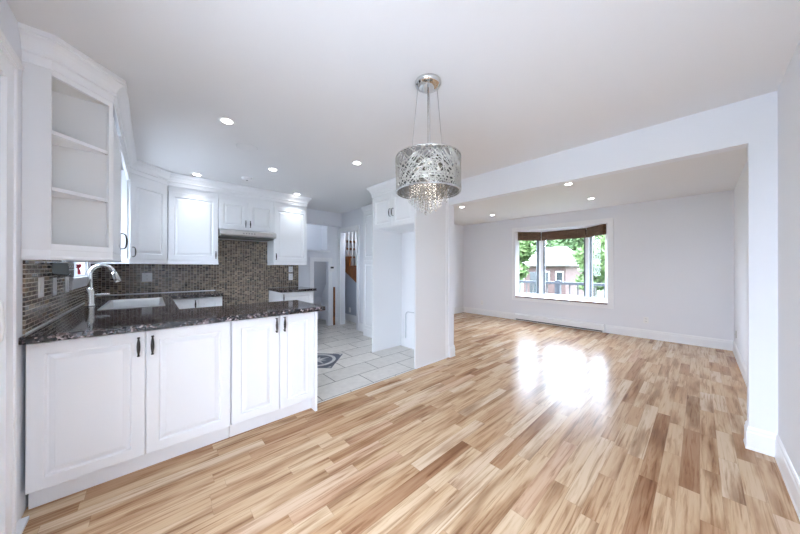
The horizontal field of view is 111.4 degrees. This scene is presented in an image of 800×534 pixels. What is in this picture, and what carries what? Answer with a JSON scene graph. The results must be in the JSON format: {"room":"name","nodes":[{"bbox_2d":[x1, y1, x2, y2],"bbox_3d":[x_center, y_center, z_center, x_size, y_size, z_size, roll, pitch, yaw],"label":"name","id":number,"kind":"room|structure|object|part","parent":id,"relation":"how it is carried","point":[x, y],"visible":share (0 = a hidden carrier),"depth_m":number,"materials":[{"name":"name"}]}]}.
{"room":"empty dining room","nodes":[
{"label":"empty dining room","id":0,"kind":"room"},
{"bbox_2d":[0,0,97,522],"bbox_3d":[-2.388,0.097,1.782,0.189,2.560,6.750,0,0,-42],"label":"wall","id":1,"kind":"structure","parent":0,"point":[8,22],"depth_m":1.38,"materials":[{"name":"white paint"}]},
{"bbox_2d":[0,29,28,533],"bbox_3d":[-1.055,0.156,0.348,0.209,2.200,2.575,0,0,-42],"label":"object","id":2,"kind":"structure","parent":1,"relation":"in","point":[10,62],"depth_m":1.20,"materials":[{"name":"white wood"}]},
{"bbox_3d":[-1.624,0.222,1.103,0.034,0.210,0.038,0,0,-42],"label":"handle","id":3,"kind":"part","parent":2,"relation":"part of","materials":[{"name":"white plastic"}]},
{"bbox_2d":[38,277,43,297],"bbox_3d":[-2.054,0.117,1.564,0.011,0.115,0.085,0,0,-42],"label":"light switch","id":4,"kind":"object","parent":1,"relation":"attached to","point":[41,279],"visible":1,"depth_m":1.55,"materials":[{"name":"white plastic"}]},
{"bbox_2d":[53,278,56,295],"bbox_3d":[-2.256,0.127,1.786,0.011,0.115,0.070,0,0,-42],"label":"light switch","id":5,"kind":"object","parent":1,"relation":"attached to","point":[54,279],"visible":1,"depth_m":1.77,"materials":[{"name":"white plastic"}]},
{"bbox_2d":[52,263,73,276],"bbox_3d":[-2.277,0.023,1.849,0.064,0.099,0.239,0,0,-42],"label":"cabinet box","id":6,"kind":"object","parent":1,"relation":"attached to","point":[59,269],"visible":1,"depth_m":1.80,"materials":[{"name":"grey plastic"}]},
{"bbox_2d":[65,277,68,292],"bbox_3d":[-2.492,0.133,2.045,0.011,0.115,0.110,0,0,-42],"label":"light switch","id":7,"kind":"object","parent":1,"relation":"attached to","point":[66,278],"visible":0.96,"depth_m":2.02,"materials":[{"name":"white plastic"}]},
{"bbox_2d":[21,61,113,260],"bbox_3d":[-1.845,-0.539,1.541,0.303,1.006,0.231,0,0,-42],"label":"wall cabinet","id":8,"kind":"object","parent":1,"relation":"attached to","point":[67,162],"visible":0.99,"depth_m":1.57,"materials":[{"name":"white wood"}]},
{"bbox_3d":[-1.852,-0.566,1.393,0.092,0.953,0.013,0,0,-42],"label":"panel","id":9,"kind":"part","parent":8,"relation":"part of","materials":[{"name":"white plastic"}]},
{"bbox_3d":[-1.824,-0.063,1.536,0.072,0.052,0.381,0,0,11],"label":"light rail","id":10,"kind":"part","parent":8,"relation":"part of","materials":[{"name":"white paint"}]},
{"bbox_3d":[-1.929,-0.566,1.616,0.279,0.953,0.008,0,0,-42],"label":"panel","id":11,"kind":"part","parent":8,"relation":"part of","materials":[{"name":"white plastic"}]},
{"bbox_3d":[-1.847,-0.709,1.545,0.282,0.019,0.205,0,0,-42],"label":"shelf","id":12,"kind":"part","parent":8,"relation":"part of","materials":[{"name":"white paint"}]},
{"bbox_3d":[-1.847,-0.412,1.544,0.282,0.019,0.205,0,0,-42],"label":"shelf","id":13,"kind":"part","parent":8,"relation":"part of","materials":[{"name":"white paint"}]},
{"bbox_3d":[-1.815,-0.566,1.565,0.016,0.953,0.293,0,0,3],"label":"frame","id":14,"kind":"part","parent":8,"relation":"part of","materials":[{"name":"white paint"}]},
{"bbox_2d":[70,262,90,289],"bbox_3d":[-2.921,-0.374,2.399,0.190,1.113,0.856,0,0,-42],"label":"window","id":15,"kind":"structure","parent":1,"relation":"in","point":[78,281],"depth_m":2.56,"materials":[{"name":"white glass"}]},
{"bbox_2d":[76,264,81,274],"bbox_3d":[-2.628,0.019,2.233,0.025,0.088,0.120,0,0,-42],"label":"ribbon bow","id":16,"kind":"object","parent":15,"relation":"attached to","point":[78,266],"visible":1,"depth_m":2.23,"materials":[{"name":"red"}]},
{"bbox_3d":[-2.932,-0.375,2.389,0.159,0.933,0.679,0,0,-42],"label":"frame","id":17,"kind":"part","parent":15,"relation":"part of","materials":[{"name":"white ceramic"}]},
{"bbox_2d":[66,117,127,262],"bbox_3d":[-2.118,-0.539,1.868,0.340,1.006,0.615,0,0,-42],"label":"upper cabinet","id":18,"kind":"object","parent":1,"relation":"attached to","point":[117,233],"visible":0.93,"depth_m":1.95,"materials":[{"name":"white paint"}]},
{"bbox_3d":[-2.125,-0.062,1.861,0.284,0.052,0.615,0,0,-42],"label":"light rail","id":19,"kind":"part","parent":18,"relation":"part of","materials":[{"name":"white paint"}]},
{"bbox_3d":[-2.028,-0.523,1.947,0.020,0.865,0.608,0,0,-42],"label":"door","id":20,"kind":"part","parent":18,"relation":"part of","materials":[{"name":"white paint"}]},
{"bbox_3d":[-2.192,-0.204,2.170,0.041,0.131,0.013,0,0,-42],"label":"handle","id":21,"kind":"part","parent":18,"relation":"part of","materials":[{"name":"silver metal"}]},
{"bbox_2d":[25,290,211,334],"bbox_3d":[-2.315,0.340,2.711,1.171,0.008,2.536,0,0,-42],"label":"trim","id":22,"kind":"structure","parent":1,"relation":"attached to","point":[200,290],"depth_m":2.27,"materials":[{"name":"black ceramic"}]},
{"bbox_2d":[91,170,167,263],"bbox_3d":[-3.151,-0.538,3.220,0.633,1.006,0.673,0,0,-42],"label":"upper cabinet","id":23,"kind":"object","parent":1,"relation":"attached to","point":[144,201],"visible":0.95,"depth_m":3.12,"materials":[{"name":"white paint"}]},
{"bbox_2d":[119,137,128,179],"bbox_3d":[-2.590,-0.991,2.565,0.019,0.098,1.056,0,0,-42],"label":"valance board","id":24,"kind":"object","parent":23,"relation":"attached to","point":[123,157],"visible":0.71,"depth_m":2.48,"materials":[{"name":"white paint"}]},
{"bbox_3d":[-2.975,-0.061,3.081,0.152,0.052,0.698,0,0,19],"label":"light rail","id":25,"kind":"part","parent":23,"relation":"part of","materials":[{"name":"white paint"}]},
{"bbox_3d":[-2.939,-0.522,3.197,0.020,0.865,0.447,0,0,3],"label":"door","id":26,"kind":"part","parent":23,"relation":"part of","materials":[{"name":"white paint"}]},
{"bbox_2d":[98,238,298,305],"bbox_3d":[-2.746,0.041,4.107,2.430,2.440,0.109,0,0,-42],"label":"wall","id":27,"kind":"structure","parent":0,"point":[243,275],"depth_m":4.11,"materials":[{"name":"tile"}]},
{"bbox_2d":[142,273,151,281],"bbox_3d":[-3.280,0.135,3.539,0.100,0.115,0.010,0,0,-42],"label":"wall outlet","id":28,"kind":"object","parent":27,"relation":"attached to","point":[146,277],"visible":1,"depth_m":3.54,"materials":[{"name":"white plastic"}]},
{"bbox_2d":[18,22,311,206],"bbox_3d":[-2.278,-1.102,3.162,1.317,0.154,3.615,0,0,4],"label":"crown molding","id":29,"kind":"structure","parent":27,"relation":"attached to","point":[38,47],"depth_m":1.70,"materials":[{"name":"white paint"}]},
{"bbox_2d":[167,186,218,264],"bbox_3d":[-2.821,-0.536,3.725,0.537,1.006,0.372,0,0,-42],"label":"upper cabinet","id":30,"kind":"object","parent":27,"relation":"attached to","point":[192,214],"visible":0.99,"depth_m":3.60,"materials":[{"name":"white paint"}]},
{"bbox_3d":[-2.825,-0.060,3.728,0.537,0.052,0.324,0,0,-42],"label":"light rail","id":31,"kind":"part","parent":30,"relation":"part of","materials":[{"name":"white paint"}]},
{"bbox_2d":[218,193,273,232],"bbox_3d":[-2.353,-0.788,4.151,0.730,0.500,0.372,0,0,-42],"label":"upper cabinet","id":32,"kind":"object","parent":27,"relation":"attached to","point":[234,212],"visible":0.98,"depth_m":4.02,"materials":[{"name":"white paint"}]},
{"bbox_3d":[-2.392,-0.746,3.922,0.360,0.412,0.020,0,0,-42],"label":"door","id":33,"kind":"part","parent":32,"relation":"part of","materials":[{"name":"white paint"}]},
{"bbox_2d":[218,228,275,240],"bbox_3d":[-2.318,-0.479,4.112,0.725,0.111,0.477,0,0,-42],"label":"range hood","id":34,"kind":"object","parent":32,"relation":"attached to","point":[223,233],"visible":0.91,"depth_m":3.95,"materials":[{"name":"metal"}]},
{"bbox_3d":[-2.123,-0.745,4.168,0.361,0.412,0.020,0,0,-42],"label":"door","id":35,"kind":"part","parent":32,"relation":"part of","materials":[{"name":"white paint"}]},
{"bbox_2d":[267,202,306,264],"bbox_3d":[-1.885,-0.533,4.578,0.543,1.006,0.372,0,0,-42],"label":"upper cabinet","id":36,"kind":"object","parent":27,"relation":"attached to","point":[289,247],"visible":0.99,"depth_m":4.45,"materials":[{"name":"white paint"}]},
{"bbox_3d":[-1.889,-0.057,4.580,0.543,0.052,0.324,0,0,-42],"label":"light rail","id":37,"kind":"part","parent":36,"relation":"part of","materials":[{"name":"white paint"}]},
{"bbox_2d":[307,224,320,318],"bbox_3d":[-2.141,0.046,6.064,1.300,2.440,0.850,0,0,-42],"label":"wall","id":38,"kind":"structure","parent":0,"point":[313,231],"depth_m":6.59,"materials":[{"name":"white paint"}]},
{"bbox_2d":[299,224,338,325],"bbox_3d":[-1.810,0.046,5.723,1.130,2.440,0.100,0,0,-42],"label":"wall","id":39,"kind":"structure","parent":0,"point":[331,233],"depth_m":5.93,"materials":[{"name":"white paint"}]},
{"bbox_2d":[307,250,330,251],"bbox_3d":[-1.845,-0.337,5.603,0.905,0.035,0.029,0,0,-42],"label":"trim ledge","id":40,"kind":"object","parent":39,"relation":"attached to","point":[307,250],"visible":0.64,"depth_m":5.71,"materials":[{"name":"white wood"}]},
{"bbox_2d":[310,257,331,325],"bbox_3d":[-1.667,0.534,5.772,0.500,1.465,0.018,0,0,-42],"label":"trim","id":41,"kind":"structure","parent":39,"relation":"attached to","point":[312,259],"depth_m":5.88,"materials":[{"name":"white wood"}]},
{"bbox_2d":[306,208,340,226],"bbox_3d":[-1.738,-1.029,5.647,1.128,0.289,0.109,0,0,-42],"label":"trim","id":42,"kind":"structure","parent":39,"relation":"attached to","point":[316,217],"depth_m":5.70,"materials":[{"name":"white paint"}]},
{"bbox_2d":[332,317,337,324],"bbox_3d":[-1.436,1.190,5.984,0.180,0.155,0.016,0,0,-42],"label":"baseboard","id":43,"kind":"structure","parent":39,"relation":"attached to","point":[336,318],"depth_m":6.01,"materials":[{"name":"white wood"}]},
{"bbox_2d":[314,262,325,296],"bbox_3d":[-1.963,0.232,6.128,0.750,0.970,0.695,0,0,-42],"label":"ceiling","id":44,"kind":"structure","parent":0,"point":[319,267],"depth_m":6.22,"materials":[{"name":"white paint"}]},
{"bbox_2d":[345,272,355,315],"bbox_3d":[-1.165,0.468,6.446,0.060,1.600,1.880,0,0,-42],"label":"wall","id":45,"kind":"structure","parent":0,"point":[350,284],"depth_m":6.40,"materials":[{"name":"grey paint"}]},
{"bbox_2d":[345,231,355,281],"bbox_3d":[-0.968,-0.313,6.795,0.878,1.705,1.550,0,0,-42],"label":"staircase","id":46,"kind":"structure","parent":45,"relation":"on","point":[350,270],"depth_m":6.43,"materials":[{"name":"brown wood"}]},
{"bbox_2d":[345,313,355,322],"bbox_3d":[-1.194,1.191,6.419,0.016,0.155,1.860,0,0,-42],"label":"baseboard","id":47,"kind":"structure","parent":45,"relation":"attached to","point":[348,317],"depth_m":6.37,"materials":[{"name":"white wood"}]},
{"bbox_2d":[6,0,799,225],"bbox_3d":[0.111,-1.231,4.315,7.290,0.126,7.170,0,0,-42],"label":"ceiling","id":48,"kind":"structure","parent":0,"point":[318,87],"depth_m":1.72,"materials":[{"name":"white paint"}]},
{"bbox_2d":[218,117,235,124],"bbox_3d":[-1.399,-1.177,2.207,0.124,0.006,0.124,0,0,-42],"label":"recessed light","id":49,"kind":"object","parent":48,"relation":"in","point":[225,120],"visible":1,"depth_m":2.20,"materials":[{"name":"white plastic"}]},
{"bbox_2d":[241,176,252,180],"bbox_3d":[-2.026,-1.161,3.615,0.132,0.034,0.132,0,0,-42],"label":"smoke detector","id":50,"kind":"object","parent":48,"relation":"attached to","point":[244,178],"visible":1,"depth_m":3.58,"materials":[{"name":"white plastic"}]},
{"bbox_2d":[351,161,361,164],"bbox_3d":[-0.487,-1.174,3.090,0.124,0.006,0.124,0,0,-42],"label":"recessed light","id":51,"kind":"object","parent":48,"relation":"in","point":[353,162],"visible":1,"depth_m":3.07,"materials":[{"name":"white"}]},
{"bbox_2d":[395,73,461,200],"bbox_3d":[0.179,-0.754,1.743,0.417,0.848,0.418,0,0,2],"label":"chandelier","id":52,"kind":"object","parent":48,"relation":"hanging from","point":[429,171],"visible":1,"depth_m":1.61,"materials":[{"name":"silver metal"}]},
{"bbox_3d":[0.179,-0.908,1.743,0.008,0.483,0.008,0,0,-20],"label":"stem","id":53,"kind":"part","parent":52,"relation":"part of","materials":[{"name":"silver metal"}]},
{"bbox_3d":[0.178,-0.586,1.743,0.418,0.215,0.418,0,0,-42],"label":"lamp shade","id":54,"kind":"part","parent":52,"relation":"part of","materials":[{"name":"silver metal"}]},
{"bbox_2d":[21,312,799,533],"bbox_3d":[0.164,1.326,4.308,7.210,0.120,7.050,0,0,-42],"label":"floor","id":55,"kind":"structure","parent":0,"point":[529,427],"depth_m":1.82,"materials":[{"name":"brown wood"}]},
{"bbox_2d":[25,321,230,509],"bbox_3d":[-1.726,0.820,1.861,0.893,0.876,0.603,0,0,-42],"label":"base cabinet","id":56,"kind":"object","parent":55,"relation":"on","point":[100,409],"visible":0.98,"depth_m":1.59,"materials":[{"name":"white paint"}]},
{"bbox_3d":[-1.718,0.765,1.518,0.437,0.752,0.020,0,0,-42],"label":"door","id":57,"kind":"part","parent":56,"relation":"part of","materials":[{"name":"white paint"}]},
{"bbox_3d":[-1.560,0.476,1.628,0.018,0.115,0.033,0,0,-42],"label":"handle","id":58,"kind":"part","parent":56,"relation":"part of","materials":[{"name":"brown metal"}]},
{"bbox_3d":[-1.514,0.476,1.669,0.018,0.115,0.033,0,0,-42],"label":"handle","id":59,"kind":"part","parent":56,"relation":"part of","materials":[{"name":"brown metal"}]},
{"bbox_3d":[-1.388,0.766,1.819,0.445,0.752,0.020,0,0,-42],"label":"door","id":60,"kind":"part","parent":56,"relation":"part of","materials":[{"name":"white paint"}]},
{"bbox_2d":[173,296,221,308],"bbox_3d":[-2.718,0.822,3.641,0.507,0.876,0.611,0,0,-42],"label":"base cabinet","id":61,"kind":"object","parent":55,"relation":"on","point":[185,303],"visible":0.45,"depth_m":3.44,"materials":[{"name":"white paint"}]},
{"bbox_3d":[-2.637,0.767,3.360,0.242,0.752,0.020,0,0,-42],"label":"door","id":62,"kind":"part","parent":61,"relation":"part of","materials":[{"name":"white paint"}]},
{"bbox_3d":[-2.450,0.768,3.530,0.253,0.752,0.020,0,0,-42],"label":"door","id":63,"kind":"part","parent":61,"relation":"part of","materials":[{"name":"white paint"}]},
{"bbox_2d":[229,311,316,436],"bbox_3d":[-1.153,0.822,2.383,0.649,0.876,0.603,0,0,-42],"label":"base cabinet","id":64,"kind":"object","parent":55,"relation":"on","point":[274,358],"visible":0.96,"depth_m":2.15,"materials":[{"name":"white paint"}]},
{"bbox_3d":[-1.095,0.767,2.086,0.330,0.752,0.020,0,0,-42],"label":"door","id":65,"kind":"part","parent":64,"relation":"part of","materials":[{"name":"white paint"}]},
{"bbox_3d":[-0.976,0.460,2.159,0.018,0.115,0.033,0,0,-42],"label":"handle","id":66,"kind":"part","parent":64,"relation":"part of","materials":[{"name":"brown metal"}]},
{"bbox_3d":[-0.930,0.460,2.201,0.018,0.115,0.033,0,0,-42],"label":"handle","id":67,"kind":"part","parent":64,"relation":"part of","materials":[{"name":"brown metal"}]},
{"bbox_3d":[-0.864,0.768,2.297,0.287,0.752,0.020,0,0,-42],"label":"door","id":68,"kind":"part","parent":64,"relation":"part of","materials":[{"name":"white paint"}]},
{"bbox_3d":[-0.928,0.823,2.602,0.020,0.876,0.582,0,0,-42],"label":"panel","id":69,"kind":"part","parent":64,"relation":"part of","materials":[{"name":"white paint"}]},
{"bbox_2d":[269,290,313,302],"bbox_3d":[-1.785,0.825,4.490,0.515,0.876,0.611,0,0,-42],"label":"base cabinet","id":70,"kind":"object","parent":55,"relation":"on","point":[306,296],"visible":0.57,"depth_m":4.32,"materials":[{"name":"white paint"}]},
{"bbox_2d":[268,286,316,292],"bbox_3d":[-1.778,0.367,4.494,0.565,0.037,0.620,0,0,-42],"label":"countertop","id":71,"kind":"structure","parent":70,"relation":"on","point":[279,289],"depth_m":4.36,"materials":[{"name":"stone"}]},
{"bbox_3d":[-1.608,0.771,4.297,0.509,0.752,0.020,0,0,-42],"label":"door","id":72,"kind":"part","parent":70,"relation":"part of","materials":[{"name":"white paint"}]},
{"bbox_2d":[317,353,341,367],"bbox_3d":[-1.124,1.261,3.698,0.564,0.003,0.564,0,0,3],"label":"medallion","id":73,"kind":"object","parent":55,"relation":"on","point":[324,360],"visible":0.52,"depth_m":3.72,"materials":[{"name":"tile"}]},
{"bbox_2d":[333,287,334,324],"bbox_3d":[-1.437,0.852,5.952,0.035,0.830,0.026,0,0,-42],"label":"wooden post","id":74,"kind":"object","parent":55,"relation":"on","point":[333,287],"visible":1,"depth_m":5.94,"materials":[{"name":"brown wood"}]},
{"bbox_2d":[361,204,371,337],"bbox_3d":[-0.330,0.076,4.780,0.208,2.380,0.955,0,0,-42],"label":"pantry cabinet","id":75,"kind":"object","parent":55,"relation":"on","point":[367,215],"visible":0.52,"depth_m":4.96,"materials":[{"name":"white paint"}]},
{"bbox_3d":[-0.352,-1.064,4.809,0.208,0.100,0.884,0,0,-42],"label":"crown","id":76,"kind":"part","parent":75,"relation":"part of","materials":[{"name":"white paint"}]},
{"bbox_3d":[-0.367,-0.569,4.726,0.020,0.882,0.915,0,0,-42],"label":"door","id":77,"kind":"part","parent":75,"relation":"part of","materials":[{"name":"white paint"}]},
{"bbox_3d":[-0.368,0.503,4.724,0.020,1.242,0.915,0,0,-42],"label":"door","id":78,"kind":"part","parent":75,"relation":"part of","materials":[{"name":"white paint"}]},
{"bbox_2d":[367,177,448,368],"bbox_3d":[0.110,0.045,3.920,0.717,2.438,1.018,0,0,-42],"label":"surround","id":79,"kind":"object","parent":55,"relation":"on","point":[410,238],"visible":0.87,"depth_m":3.78,"materials":[{"name":"white wood"}]},
{"bbox_3d":[0.111,-1.097,3.922,0.716,0.154,1.018,0,0,-42],"label":"crown","id":80,"kind":"part","parent":79,"relation":"part of","materials":[{"name":"white paint"}]},
{"bbox_3d":[-0.248,-0.781,3.884,0.020,0.452,0.426,0,0,-42],"label":"door","id":81,"kind":"part","parent":79,"relation":"part of","materials":[{"name":"white paint"}]},
{"bbox_3d":[-0.166,0.115,4.265,0.659,2.300,0.020,0,0,-42],"label":"panel","id":82,"kind":"part","parent":79,"relation":"part of","materials":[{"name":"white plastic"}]},
{"bbox_3d":[0.041,-0.781,3.567,0.020,0.452,0.426,0,0,-42],"label":"door","id":83,"kind":"part","parent":79,"relation":"part of","materials":[{"name":"white paint"}]},
{"bbox_3d":[0.320,0.359,4.111,0.014,1.812,0.860,0,0,-42],"label":"panel","id":84,"kind":"part","parent":79,"relation":"part of","materials":[{"name":"white paint"}]},
{"bbox_2d":[405,311,413,337],"bbox_3d":[0.236,0.910,4.169,0.016,0.431,0.448,0,0,-42],"label":"pipe","id":85,"kind":"object","parent":79,"relation":"attached to","point":[407,311],"visible":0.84,"depth_m":4.32,"materials":[{"name":"white plastic"}]},
{"bbox_3d":[0.406,0.115,3.593,0.600,2.300,0.020,0,0,-42],"label":"panel","id":86,"kind":"part","parent":79,"relation":"part of","materials":[{"name":"white paint"}]},
{"bbox_3d":[0.419,1.256,3.583,0.610,0.018,0.010,0,0,-42],"label":"shoe moulding","id":87,"kind":"part","parent":79,"relation":"part of","materials":[{"name":"white wood"}]},
{"bbox_2d":[514,313,604,332],"bbox_3d":[3.365,1.190,5.929,0.062,0.161,1.761,0,0,-42],"label":"baseboard heater","id":88,"kind":"object","parent":55,"relation":"on","point":[597,327],"visible":1,"depth_m":5.80,"materials":[{"name":"white metal"}]},
{"bbox_3d":[-2.701,0.820,2.735,0.633,0.876,1.958,0,0,-42],"label":"base cabinet","id":89,"kind":"object","parent":55,"relation":"on","visible":0},
{"bbox_2d":[18,290,324,344],"bbox_3d":[-2.130,0.363,2.827,1.611,0.037,2.610,0,0,-42],"label":"countertop","id":90,"kind":"structure","parent":89,"relation":"on","point":[83,321],"depth_m":1.97,"materials":[{"name":"stone"}]},
{"bbox_2d":[84,264,121,305],"bbox_3d":[-2.673,0.156,2.461,0.234,0.373,0.072,0,0,-42],"label":"kitchen faucet","id":91,"kind":"object","parent":90,"relation":"on","point":[90,294],"visible":1,"depth_m":2.41,"materials":[{"name":"silver metal"}]},
{"bbox_3d":[-2.680,0.077,2.455,0.176,0.215,0.032,0,0,-42],"label":"spout","id":92,"kind":"part","parent":91,"relation":"part of","materials":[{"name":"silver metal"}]},
{"bbox_2d":[98,297,164,309],"bbox_3d":[-2.528,0.439,2.607,0.411,0.200,0.856,0,0,-42],"label":"sink","id":93,"kind":"object","parent":90,"relation":"in","point":[142,302],"visible":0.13,"depth_m":2.85,"materials":[{"name":"metal"}]},
{"bbox_2d":[454,224,463,307],"bbox_3d":[0.529,0.051,6.636,3.340,2.440,0.100,0,0,-42],"label":"wall","id":94,"kind":"structure","parent":0,"point":[458,229],"depth_m":7.56,"materials":[{"name":"white paint"}]},
{"bbox_2d":[454,307,463,313],"bbox_3d":[0.567,1.194,6.591,3.340,0.155,0.016,0,0,-42],"label":"baseboard","id":95,"kind":"structure","parent":94,"relation":"attached to","point":[459,309],"depth_m":7.56,"materials":[{"name":"white wood"}]},
{"bbox_2d":[321,90,777,433],"bbox_3d":[0.661,0.048,4.829,1.320,2.440,6.950,0,0,-42],"label":"wall","id":96,"kind":"structure","parent":0,"point":[751,124],"depth_m":2.00,"materials":[{"name":"white paint"}]},
{"bbox_2d":[338,225,358,329],"bbox_3d":[-1.094,0.212,5.756,0.025,2.110,0.805,0,0,-42],"label":"doorway","id":97,"kind":"structure","parent":96,"relation":"in","point":[356,227],"depth_m":5.64,"materials":[{"name":"white wood"}]},
{"bbox_2d":[359,323,362,331],"bbox_3d":[-0.700,1.189,5.327,0.016,0.155,0.380,0,0,-42],"label":"baseboard","id":98,"kind":"structure","parent":96,"relation":"attached to","point":[360,324],"depth_m":5.40,"materials":[{"name":"white wood"}]},
{"bbox_2d":[401,336,413,348],"bbox_3d":[0.307,1.188,4.098,0.016,0.155,0.858,0,0,-42],"label":"baseboard","id":99,"kind":"structure","parent":96,"relation":"attached to","point":[408,342],"depth_m":4.30,"materials":[{"name":"white wood"}]},
{"bbox_2d":[449,345,454,357],"bbox_3d":[0.018,1.189,4.644,0.126,0.155,2.156,0,0,-42],"label":"baseboard","id":100,"kind":"structure","parent":96,"relation":"attached to","point":[451,348],"depth_m":3.84,"materials":[{"name":"white wood"}]},
{"bbox_2d":[463,190,733,340],"bbox_3d":[3.468,0.114,5.964,0.100,2.560,5.050,0,0,-42],"label":"wall","id":101,"kind":"structure","parent":0,"point":[674,257],"depth_m":4.81,"materials":[{"name":"white paint"}]},
{"bbox_2d":[512,218,613,308],"bbox_3d":[3.607,-0.043,6.123,0.580,1.835,1.981,0,0,-42],"label":"window","id":102,"kind":"structure","parent":101,"relation":"in","point":[587,300],"depth_m":5.94,"materials":[{"name":"white wood"}]},
{"bbox_3d":[3.124,-0.070,6.656,0.608,1.539,0.060,0,0,-1],"label":"sash","id":103,"kind":"part","parent":102,"relation":"part of","materials":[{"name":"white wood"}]},
{"bbox_2d":[518,232,540,240],"bbox_3d":[3.126,-0.738,6.588,0.538,0.203,0.074,0,0,-1],"label":"bamboo blind","id":104,"kind":"object","parent":102,"relation":"attached to","point":[522,236],"visible":1,"depth_m":6.56,"materials":[{"name":"brown wood"}]},
{"bbox_2d":[542,228,585,240],"bbox_3d":[3.725,-0.738,6.251,0.074,0.203,0.893,0,0,-42],"label":"bamboo blind","id":105,"kind":"object","parent":102,"relation":"attached to","point":[574,233],"visible":1,"depth_m":6.20,"materials":[{"name":"brown wood"}]},
{"bbox_3d":[3.607,0.703,6.125,0.574,0.008,1.900,0,0,-42],"label":"sill","id":106,"kind":"part","parent":102,"relation":"part of","materials":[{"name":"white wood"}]},
{"bbox_3d":[3.775,-0.070,6.296,0.060,1.539,0.963,0,0,-42],"label":"sash","id":107,"kind":"part","parent":102,"relation":"part of","materials":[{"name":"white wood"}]},
{"bbox_2d":[586,224,605,236],"bbox_3d":[4.014,-0.739,5.611,0.074,0.203,0.558,0,0,4],"label":"bamboo blind","id":108,"kind":"object","parent":102,"relation":"attached to","point":[597,230],"visible":1,"depth_m":5.53,"materials":[{"name":"brown wood"}]},
{"bbox_3d":[4.082,-0.071,5.605,0.060,1.539,0.628,0,0,4],"label":"sash","id":109,"kind":"part","parent":102,"relation":"part of","materials":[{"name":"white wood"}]},
{"bbox_2d":[464,307,732,350],"bbox_3d":[3.423,1.196,5.923,0.016,0.155,4.850,0,0,-42],"label":"baseboard","id":110,"kind":"structure","parent":101,"relation":"attached to","point":[722,344],"depth_m":4.76,"materials":[{"name":"white wood"}]},
{"bbox_2d":[734,40,799,478],"bbox_3d":[2.483,0.104,1.706,7.290,2.560,0.120,0,0,-42],"label":"wall","id":111,"kind":"structure","parent":0,"point":[789,88],"depth_m":1.64,"materials":[{"name":"white paint"}]},
{"bbox_2d":[732,341,799,520],"bbox_3d":[2.424,1.187,1.826,7.009,0.155,0.136,0,0,-42],"label":"baseboard","id":112,"kind":"structure","parent":111,"relation":"attached to","point":[755,439],"depth_m":1.82,"materials":[{"name":"white wood"}]},
{"label":"outside","id":113,"kind":"structure","parent":0,"visible":0},
{"bbox_3d":[4.030,1.447,7.050,2.140,0.100,8.000,0,0,-42],"label":"deck","id":114,"kind":"object","parent":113,"visible":0},
{"bbox_2d":[519,280,604,298],"bbox_3d":[4.604,0.889,7.573,0.150,1.020,8.000,0,0,-42],"label":"deck railing","id":115,"kind":"object","parent":114,"relation":"on","point":[558,283],"visible":0.06,"depth_m":7.65,"materials":[{"name":"grey wood"}]},
{"bbox_3d":[4.469,0.889,7.721,0.130,1.020,0.130,0,0,-42],"label":"post","id":116,"kind":"part","parent":115,"relation":"part of","materials":[{"name":"grey wood"}]},
{"bbox_3d":[4.604,0.454,7.574,0.150,0.070,8.000,0,0,-42],"label":"rail","id":117,"kind":"part","parent":115,"relation":"part of","materials":[{"name":"grey wood"}]},
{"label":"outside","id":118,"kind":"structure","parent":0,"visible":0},
{"bbox_2d":[521,283,603,298],"bbox_3d":[0.987,2.651,21.185,150.000,0.300,150.000,0,0,-42],"label":"ground","id":119,"kind":"structure","parent":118,"point":[600,294],"depth_m":27.11,"materials":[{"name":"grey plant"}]},
{"bbox_2d":[519,241,535,279],"bbox_3d":[6.052,0.109,14.571,3.077,4.780,2.010,0,0,27],"label":"leafy tree","id":120,"kind":"object","parent":119,"relation":"on","point":[527,249],"visible":0.26,"depth_m":13.81,"materials":[{"name":"green plant"}]},
{"bbox_2d":[545,240,553,246],"bbox_3d":[17.311,-1.530,30.563,4.264,8.150,4.196,0,0,-42],"label":"leafy tree","id":121,"kind":"object","parent":119,"relation":"on","point":[549,242],"visible":0.05,"depth_m":29.71,"materials":[{"name":"green plant"}]},
{"bbox_2d":[522,246,583,295],"bbox_3d":[10.420,0.583,18.260,5.000,3.850,3.070,0,0,-42],"label":"house","id":122,"kind":"structure","parent":119,"relation":"on","point":[559,264],"depth_m":16.63,"materials":[{"name":"pink brick"}]},
{"bbox_3d":[8.423,1.253,17.138,0.060,1.900,0.500,0,0,-42],"label":"door","id":123,"kind":"part","parent":122,"relation":"part of","materials":[{"name":"grey"}]},
{"bbox_3d":[8.870,0.603,16.612,0.010,0.600,0.320,0,0,-42],"label":"pane","id":124,"kind":"part","parent":122,"relation":"part of","materials":[{"name":"grey glass"}]},
{"bbox_3d":[9.375,0.602,16.058,0.010,0.600,0.320,0,0,-42],"label":"pane","id":125,"kind":"part","parent":122,"relation":"part of","materials":[{"name":"grey glass"}]},
{"bbox_2d":[551,238,598,250],"bbox_3d":[16.473,-0.698,25.082,4.477,6.462,4.702,0,0,-42],"label":"leafy tree","id":126,"kind":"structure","parent":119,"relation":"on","point":[570,243],"depth_m":24.60,"materials":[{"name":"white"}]},
{"bbox_2d":[570,245,604,296],"bbox_3d":[9.459,0.647,13.210,1.960,3.711,2.052,0,0,-42],"label":"leafy tree","id":127,"kind":"object","parent":119,"relation":"on","point":[598,253],"visible":0.37,"depth_m":12.87,"materials":[{"name":"green plant"}]},
{"bbox_2d":[593,235,604,250],"bbox_3d":[17.288,-0.940,21.126,3.916,6.934,4.158,0,0,-42],"label":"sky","id":128,"kind":"structure","parent":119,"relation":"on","point":[600,243],"depth_m":21.20,"materials":[{"name":"white"}]}
]}

